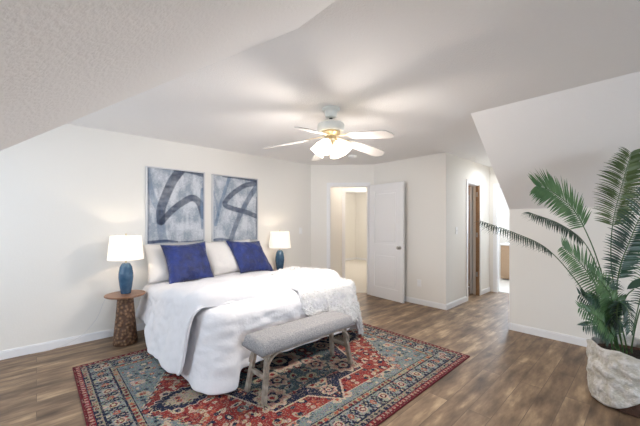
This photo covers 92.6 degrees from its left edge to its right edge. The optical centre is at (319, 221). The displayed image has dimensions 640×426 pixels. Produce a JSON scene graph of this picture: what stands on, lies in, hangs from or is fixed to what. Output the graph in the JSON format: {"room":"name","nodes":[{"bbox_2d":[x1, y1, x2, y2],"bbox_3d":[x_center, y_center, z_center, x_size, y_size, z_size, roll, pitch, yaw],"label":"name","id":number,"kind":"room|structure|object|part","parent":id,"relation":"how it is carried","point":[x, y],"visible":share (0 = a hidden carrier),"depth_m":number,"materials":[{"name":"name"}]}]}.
{"room":"bedroom","nodes":[
{"label":"bedroom","id":0,"kind":"room"},
{"bbox_2d":[0,124,310,350],"bbox_3d":[-2.252,0.140,3.939,5.550,2.440,0.120,0,0,-43],"label":"wall","id":1,"kind":"structure","parent":0,"point":[66,189],"depth_m":3.47,"materials":[{"name":"white paint"}]},
{"bbox_2d":[0,323,145,359],"bbox_3d":[-2.206,1.317,3.890,5.550,0.085,0.014,0,0,-43],"label":"baseboard","id":2,"kind":"structure","parent":1,"relation":"attached to","point":[25,350],"depth_m":3.30,"materials":[{"name":"white paint"}]},
{"bbox_2d":[145,166,204,244],"bbox_3d":[-1.930,-0.207,4.128,0.750,1.005,0.040,0,0,-43],"label":"wall picture","id":3,"kind":"object","parent":1,"relation":"attached to","point":[174,198],"visible":1,"depth_m":4.09,"materials":[{"name":"blue fabric"}]},
{"bbox_2d":[211,174,257,241],"bbox_3d":[-1.295,-0.200,4.716,0.760,1.000,0.040,0,0,-43],"label":"wall picture","id":4,"kind":"object","parent":1,"relation":"attached to","point":[234,199],"visible":1,"depth_m":4.68,"materials":[{"name":"blue fabric"}]},
{"bbox_2d":[0,0,335,150],"bbox_3d":[1.059,-0.620,-0.562,1.350,0.960,4.935,0,0,-43],"label":"ceiling","id":5,"kind":"structure","parent":0,"point":[62,62],"depth_m":0.70,"materials":[{"name":"white paint"}]},
{"bbox_2d":[0,275,639,425],"bbox_3d":[1.203,1.407,3.704,10.600,0.107,11.600,0,0,-43],"label":"floor","id":6,"kind":"structure","parent":0,"point":[508,377],"depth_m":2.69,"materials":[{"name":"brown wood"}]},
{"bbox_2d":[104,290,145,346],"bbox_3d":[-2.193,1.083,3.449,0.402,0.554,0.402,0,0,-43],"label":"side table","id":7,"kind":"object","parent":6,"relation":"on","point":[125,329],"visible":0.96,"depth_m":3.37,"materials":[{"name":"brown wood"}]},
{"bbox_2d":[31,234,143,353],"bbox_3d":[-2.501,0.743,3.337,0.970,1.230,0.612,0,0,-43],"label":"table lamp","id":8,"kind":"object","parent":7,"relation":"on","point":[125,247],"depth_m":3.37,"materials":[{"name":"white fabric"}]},
{"bbox_3d":[-2.633,1.076,3.380,0.827,0.564,0.143,0,0,-26],"label":"power cord","id":9,"kind":"part","parent":8,"relation":"part of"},
{"bbox_3d":[-2.189,0.288,3.452,0.356,0.264,0.356,0,0,-43],"label":"lamp shade","id":10,"kind":"part","parent":8,"relation":"part of","materials":[{"name":"white fabric"}]},
{"bbox_2d":[72,323,469,425],"bbox_3d":[-0.393,1.354,2.962,2.962,0.012,2.412,0,0,-43],"label":"area rug","id":11,"kind":"object","parent":6,"relation":"on","point":[308,386],"visible":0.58,"depth_m":2.46,"materials":[{"name":"fabric"}]},
{"bbox_2d":[242,311,354,405],"bbox_3d":[-0.146,1.116,2.673,1.030,0.465,0.291,0,0,-43],"label":"bench","id":12,"kind":"object","parent":11,"relation":"on","point":[272,341],"visible":1,"depth_m":2.47,"materials":[{"name":"grey fabric"}]},
{"bbox_3d":[-0.549,1.173,2.443,0.111,0.352,0.049,0,0,-7],"label":"leg","id":13,"kind":"part","parent":12,"relation":"part of","materials":[{"name":"grey wood"}]},
{"bbox_3d":[-0.406,1.173,2.289,0.049,0.352,0.111,0,0,11],"label":"leg","id":14,"kind":"part","parent":12,"relation":"part of","materials":[{"name":"grey wood"}]},
{"bbox_3d":[-0.146,0.932,2.673,1.030,0.096,0.290,0,0,-43],"label":"seat","id":15,"kind":"part","parent":12,"relation":"part of","materials":[{"name":"grey fabric"}]},
{"bbox_3d":[-0.146,0.992,2.673,0.980,0.024,0.240,0,0,-43],"label":"seat frame","id":16,"kind":"part","parent":12,"relation":"part of","materials":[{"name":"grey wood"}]},
{"bbox_3d":[0.115,1.173,3.058,0.049,0.352,0.111,0,0,11],"label":"leg","id":17,"kind":"part","parent":12,"relation":"part of","materials":[{"name":"grey wood"}]},
{"bbox_3d":[0.258,1.173,2.904,0.111,0.352,0.049,0,0,-7],"label":"leg","id":18,"kind":"part","parent":12,"relation":"part of","materials":[{"name":"grey wood"}]},
{"bbox_3d":[-0.921,1.059,3.686,1.540,0.577,1.950,0,0,-43],"label":"bed","id":19,"kind":"object","parent":11,"relation":"on","visible":0},
{"bbox_2d":[135,269,339,375],"bbox_3d":[-0.933,0.936,3.680,1.986,0.774,1.773,0,0,-43],"label":"duvet","id":20,"kind":"object","parent":19,"relation":"on","point":[168,311],"visible":0.74,"depth_m":2.94,"materials":[{"name":"white fabric"}]},
{"bbox_2d":[143,243,193,283],"bbox_3d":[-1.823,0.507,3.939,0.763,0.457,0.271,0,0,-42],"label":"pillow","id":21,"kind":"object","parent":20,"relation":"on","point":[157,265],"visible":0.32,"depth_m":3.72,"materials":[{"name":"white fabric"}]},
{"bbox_2d":[160,241,213,283],"bbox_3d":[-1.651,0.504,3.846,0.282,0.492,0.586,0,0,40],"label":"cushion","id":22,"kind":"object","parent":20,"relation":"on","point":[188,262],"visible":0.98,"depth_m":3.77,"materials":[{"name":"blue fabric"}]},
{"bbox_2d":[198,239,250,274],"bbox_3d":[-1.264,0.497,4.432,0.286,0.469,0.911,0,0,45],"label":"pillow","id":23,"kind":"object","parent":20,"relation":"on","point":[221,258],"visible":0.47,"depth_m":4.24,"materials":[{"name":"white fabric"}]},
{"bbox_2d":[225,240,273,272],"bbox_3d":[-1.014,0.500,4.465,0.668,0.486,0.281,0,0,-38],"label":"cushion","id":24,"kind":"object","parent":20,"relation":"on","point":[249,256],"visible":0.99,"depth_m":4.39,"materials":[{"name":"blue fabric"}]},
{"bbox_2d":[271,265,363,335],"bbox_3d":[-0.112,0.956,3.559,0.933,0.820,1.122,0,0,44],"label":"fur throw","id":25,"kind":"object","parent":20,"relation":"on","point":[325,289],"visible":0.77,"depth_m":3.33,"materials":[{"name":"white fur"}]},
{"bbox_2d":[181,290,348,394],"bbox_3d":[-0.536,1.004,3.267,1.848,0.651,1.086,0,0,-43],"label":"quilt","id":26,"kind":"object","parent":19,"relation":"on","point":[215,358],"visible":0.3,"depth_m":2.50,"materials":[{"name":"white fabric"}]},
{"bbox_2d":[499,243,508,278],"bbox_3d":[4.873,0.920,6.900,0.552,0.820,1.340,0,0,-43],"label":"bathroom vanity","id":27,"kind":"object","parent":6,"relation":"on","point":[504,246],"visible":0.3,"depth_m":7.14,"materials":[{"name":"beige wood"}]},
{"bbox_3d":[4.478,0.940,6.970,0.018,0.620,0.580,0,0,-43],"label":"door","id":28,"kind":"part","parent":27,"relation":"part of","materials":[{"name":"beige wood"}]},
{"bbox_2d":[586,333,639,417],"bbox_3d":[2.343,1.117,2.288,0.550,0.479,0.540,0,0,-43],"label":"plant pot","id":29,"kind":"object","parent":6,"relation":"on","point":[613,376],"visible":0.94,"depth_m":2.21,"materials":[{"name":"white stone"}]},
{"bbox_2d":[477,147,639,353],"bbox_3d":[2.089,0.213,2.389,1.693,1.650,0.573,0,0,1],"label":"potted palm","id":30,"kind":"object","parent":29,"relation":"in","point":[606,309],"visible":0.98,"depth_m":2.25,"materials":[{"name":"green plant"}]},
{"bbox_3d":[1.825,0.504,2.437,0.748,1.026,0.758,0,0,-43],"label":"frond stem","id":31,"kind":"part","parent":30,"relation":"part of","materials":[{"name":"green plant"}]},
{"bbox_3d":[2.059,0.474,2.480,0.468,1.097,0.488,0,0,-43],"label":"frond stem","id":32,"kind":"part","parent":30,"relation":"part of","materials":[{"name":"green plant"}]},
{"bbox_3d":[1.964,0.374,2.318,0.611,1.283,0.409,0,0,-43],"label":"frond stem","id":33,"kind":"part","parent":30,"relation":"part of","materials":[{"name":"green plant"}]},
{"bbox_3d":[2.022,0.597,2.270,0.501,0.837,0.275,0,0,-43],"label":"frond stem","id":34,"kind":"part","parent":30,"relation":"part of","materials":[{"name":"green plant"}]},
{"bbox_3d":[2.039,0.808,2.221,0.436,0.415,0.185,0,0,-43],"label":"frond stem","id":35,"kind":"part","parent":30,"relation":"part of","materials":[{"name":"green plant"}]},
{"bbox_3d":[2.126,0.678,2.261,0.409,0.675,0.158,0,0,-43],"label":"frond stem","id":36,"kind":"part","parent":30,"relation":"part of","materials":[{"name":"green plant"}]},
{"bbox_3d":[2.505,0.237,2.541,0.078,1.602,0.134,0,0,2],"label":"frond stem","id":37,"kind":"part","parent":30,"relation":"part of","materials":[{"name":"green plant"}]},
{"bbox_3d":[2.193,0.792,2.231,0.064,0.446,0.235,0,0,37],"label":"frond stem","id":38,"kind":"part","parent":30,"relation":"part of","materials":[{"name":"green plant"}]},
{"bbox_3d":[2.345,0.361,2.254,0.195,1.311,0.233,0,0,-43],"label":"frond stem","id":39,"kind":"part","parent":30,"relation":"part of","materials":[{"name":"green plant"}]},
{"bbox_3d":[2.453,0.686,2.262,0.048,0.661,0.232,0,0,-35],"label":"frond stem","id":40,"kind":"part","parent":30,"relation":"part of","materials":[{"name":"green plant"}]},
{"bbox_3d":[2.665,0.572,2.502,0.314,0.934,0.051,0,0,-1],"label":"frond stem","id":41,"kind":"part","parent":30,"relation":"part of","materials":[{"name":"green plant"}]},
{"bbox_2d":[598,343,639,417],"bbox_3d":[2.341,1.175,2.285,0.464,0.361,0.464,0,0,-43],"label":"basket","id":42,"kind":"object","parent":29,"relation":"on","point":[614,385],"depth_m":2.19,"materials":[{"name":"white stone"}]},
{"bbox_3d":[-0.658,1.083,5.007,0.402,0.554,0.402,0,0,-43],"label":"side table","id":43,"kind":"object","parent":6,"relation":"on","visible":0},
{"bbox_2d":[269,230,290,269],"bbox_3d":[-0.658,0.466,5.007,0.356,0.676,0.356,0,0,-43],"label":"table lamp","id":44,"kind":"object","parent":43,"relation":"on","point":[279,239],"visible":0.86,"depth_m":4.90,"materials":[{"name":"white fabric"}]},
{"bbox_3d":[-0.658,0.288,5.007,0.356,0.264,0.356,0,0,-43],"label":"lamp shade","id":45,"kind":"part","parent":44,"relation":"part of","materials":[{"name":"white fabric"}]},
{"bbox_2d":[330,187,341,276],"bbox_3d":[0.296,0.140,6.418,0.080,2.440,1.080,0,0,18],"label":"wall","id":46,"kind":"structure","parent":0,"point":[335,192],"depth_m":6.45,"materials":[{"name":"white paint"}]},
{"bbox_2d":[311,165,373,292],"bbox_3d":[0.435,0.140,5.825,1.218,2.440,0.120,0,0,2],"label":"wall","id":47,"kind":"structure","parent":0,"point":[321,175],"depth_m":5.78,"materials":[{"name":"white paint"}]},
{"bbox_2d":[327,183,370,293],"bbox_3d":[0.538,0.310,5.814,0.825,2.100,0.136,0,0,2],"label":"trim","id":48,"kind":"structure","parent":47,"relation":"attached to","point":[329,185],"depth_m":5.75,"materials":[{"name":"white paint"}]},
{"bbox_2d":[345,193,355,257],"bbox_3d":[-0.640,0.140,9.372,5.400,2.440,0.100,0,0,-43],"label":"wall","id":49,"kind":"structure","parent":0,"point":[350,198],"depth_m":10.90,"materials":[{"name":"white paint"}]},
{"bbox_2d":[67,0,639,166],"bbox_3d":[0.909,-1.130,3.433,12.400,0.100,11.600,0,0,-43],"label":"ceiling","id":50,"kind":"structure","parent":0,"point":[417,71],"depth_m":2.27,"materials":[{"name":"white paint"}]},
{"bbox_2d":[264,105,393,160],"bbox_3d":[0.145,-0.849,2.903,1.244,0.461,1.225,0,0,-43],"label":"ceiling fan","id":51,"kind":"object","parent":50,"relation":"hanging from","point":[331,128],"visible":1,"depth_m":2.85,"materials":[{"name":"white metal"}]},
{"bbox_3d":[-0.318,-0.750,2.957,0.458,0.098,0.138,0,0,5],"label":"blade","id":52,"kind":"part","parent":51,"relation":"part of","materials":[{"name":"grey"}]},
{"bbox_3d":[-0.063,-0.750,2.529,0.138,0.098,0.458,0,0,23],"label":"blade","id":53,"kind":"part","parent":51,"relation":"part of","materials":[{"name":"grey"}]},
{"bbox_3d":[-0.021,-0.698,2.977,0.152,0.158,0.154,0,0,-43],"label":"lamp shade","id":54,"kind":"part","parent":51,"relation":"part of","materials":[{"name":"white glass"}]},
{"bbox_3d":[0.011,-0.750,3.332,0.138,0.098,0.458,0,0,-13],"label":"blade","id":55,"kind":"part","parent":51,"relation":"part of","materials":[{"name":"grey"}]},
{"bbox_3d":[0.046,-0.698,2.793,0.154,0.158,0.152,0,0,-43],"label":"lamp shade","id":56,"kind":"part","parent":51,"relation":"part of","materials":[{"name":"white glass"}]},
{"bbox_3d":[0.162,-0.698,3.044,0.154,0.158,0.152,0,0,-43],"label":"lamp shade","id":57,"kind":"part","parent":51,"relation":"part of","materials":[{"name":"white glass"}]},
{"bbox_3d":[0.230,-0.698,2.860,0.152,0.158,0.154,0,0,-43],"label":"lamp shade","id":58,"kind":"part","parent":51,"relation":"part of","materials":[{"name":"white glass"}]},
{"bbox_3d":[0.469,-0.750,3.136,0.458,0.098,0.138,0,0,-31],"label":"blade","id":59,"kind":"part","parent":51,"relation":"part of","materials":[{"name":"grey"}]},
{"bbox_3d":[0.423,-0.750,2.639,0.458,0.098,0.138,0,0,41],"label":"blade","id":60,"kind":"part","parent":51,"relation":"part of","materials":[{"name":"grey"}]},
{"bbox_2d":[342,187,365,188],"bbox_3d":[0.000,0.140,6.970,4.400,2.440,0.100,0,0,0],"label":"wall","id":61,"kind":"structure","parent":0,"point":[342,187],"depth_m":6.92,"materials":[{"name":"white paint"}]},
{"bbox_2d":[342,189,365,277],"bbox_3d":[0.950,0.310,6.972,0.900,2.100,0.136,0,0,0],"label":"trim","id":62,"kind":"structure","parent":61,"relation":"attached to","point":[344,191],"depth_m":6.90,"materials":[{"name":"white paint"}]},
{"bbox_2d":[345,259,365,292],"bbox_3d":[0.840,1.359,7.805,5.359,0.013,4.490,0,0,-43],"label":"floor","id":63,"kind":"structure","parent":0,"point":[355,270],"depth_m":8.03,"materials":[{"name":"beige"}]},
{"bbox_2d":[356,193,365,257],"bbox_3d":[2.670,0.140,9.699,0.100,2.440,4.300,0,0,-43],"label":"wall","id":64,"kind":"structure","parent":0,"point":[360,197],"depth_m":10.91,"materials":[{"name":"white paint"}]},
{"bbox_2d":[374,152,445,303],"bbox_3d":[1.511,0.140,5.299,0.120,2.440,1.419,0,0,-43],"label":"wall","id":65,"kind":"structure","parent":0,"point":[424,177],"depth_m":5.03,"materials":[{"name":"white paint"}]},
{"bbox_2d":[369,181,404,302],"bbox_3d":[1.161,0.337,5.396,0.183,2.030,0.762,0,0,-38],"label":"door","id":66,"kind":"structure","parent":65,"relation":"in","point":[386,201],"depth_m":5.35,"materials":[{"name":"white paint"}]},
{"bbox_3d":[1.163,-0.078,5.393,0.026,0.940,0.525,0,0,-38],"label":"panel","id":67,"kind":"part","parent":66,"relation":"part of","materials":[{"name":"white paint"}]},
{"bbox_3d":[1.163,0.857,5.393,0.026,0.610,0.525,0,0,-38],"label":"panel","id":68,"kind":"part","parent":66,"relation":"part of","materials":[{"name":"white paint"}]},
{"bbox_2d":[404,296,446,309],"bbox_3d":[1.481,1.317,5.234,0.014,0.085,1.394,0,0,-43],"label":"baseboard","id":69,"kind":"structure","parent":65,"relation":"attached to","point":[407,299],"depth_m":4.96,"materials":[{"name":"white paint"}]},
{"bbox_2d":[446,152,488,303],"bbox_3d":[2.617,0.140,5.437,1.930,2.440,0.120,0,0,-43],"label":"wall","id":70,"kind":"structure","parent":0,"point":[458,169],"depth_m":5.10,"materials":[{"name":"white paint"}]},
{"bbox_2d":[447,296,466,309],"bbox_3d":[2.233,1.317,4.990,0.760,0.085,0.014,0,0,-43],"label":"baseboard","id":71,"kind":"structure","parent":70,"relation":"attached to","point":[464,299],"depth_m":4.97,"materials":[{"name":"white paint"}]},
{"bbox_2d":[469,186,472,293],"bbox_3d":[3.014,0.342,5.952,0.183,2.020,0.527,0,0,43],"label":"door","id":72,"kind":"structure","parent":70,"relation":"in","point":[471,187],"depth_m":5.77,"materials":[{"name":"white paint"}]},
{"bbox_2d":[466,179,481,300],"bbox_3d":[2.718,0.310,5.520,0.670,2.100,0.136,0,0,-43],"label":"trim","id":73,"kind":"structure","parent":70,"relation":"attached to","point":[469,182],"depth_m":5.43,"materials":[{"name":"white paint"}]},
{"bbox_2d":[476,185,479,295],"bbox_3d":[2.926,0.340,5.679,0.028,2.040,0.056,0,0,-43],"label":"trim","id":74,"kind":"structure","parent":70,"relation":"attached to","point":[477,187],"depth_m":5.67,"materials":[{"name":"brown wood"}]},
{"bbox_2d":[482,287,489,294],"bbox_3d":[3.169,1.317,5.857,0.450,0.085,0.014,0,0,-43],"label":"baseboard","id":75,"kind":"structure","parent":70,"relation":"attached to","point":[485,290],"depth_m":5.87,"materials":[{"name":"white paint"}]},
{"bbox_2d":[468,186,472,285],"bbox_3d":[3.035,0.140,6.656,0.100,2.440,1.100,0,0,-43],"label":"door frame","id":76,"kind":"structure","parent":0,"point":[468,186],"depth_m":6.47,"materials":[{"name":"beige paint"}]},
{"bbox_2d":[489,167,498,291],"bbox_3d":[3.691,0.140,5.713,0.120,2.440,0.935,0,0,-43],"label":"wall","id":77,"kind":"structure","parent":0,"point":[492,177],"depth_m":5.99,"materials":[{"name":"white paint"}]},
{"bbox_2d":[493,184,500,291],"bbox_3d":[3.700,0.310,5.691,0.136,2.100,0.840,0,0,-43],"label":"trim","id":78,"kind":"structure","parent":77,"relation":"attached to","point":[496,187],"depth_m":5.92,"materials":[{"name":"white paint"}]},
{"bbox_2d":[499,188,508,275],"bbox_3d":[5.130,0.140,7.206,0.120,2.440,2.600,0,0,-43],"label":"wall","id":79,"kind":"structure","parent":0,"point":[503,207],"depth_m":7.70,"materials":[{"name":"white paint"}]},
{"bbox_2d":[471,71,639,208],"bbox_3d":[3.631,-0.623,1.738,1.350,0.955,4.815,0,0,-43],"label":"ceiling","id":80,"kind":"structure","parent":0,"point":[570,133],"depth_m":2.87,"materials":[{"name":"white paint"}]},
{"bbox_2d":[509,206,639,338],"bbox_3d":[4.082,0.580,2.156,0.120,1.560,4.815,0,0,-43],"label":"wall","id":81,"kind":"structure","parent":0,"point":[543,294],"depth_m":3.55,"materials":[{"name":"white paint"}]},
{"bbox_2d":[509,323,586,346],"bbox_3d":[4.033,1.317,2.111,0.014,0.085,4.815,0,0,-43],"label":"baseboard","id":82,"kind":"structure","parent":81,"relation":"attached to","point":[579,341],"depth_m":3.57,"materials":[{"name":"white paint"}]}
]}

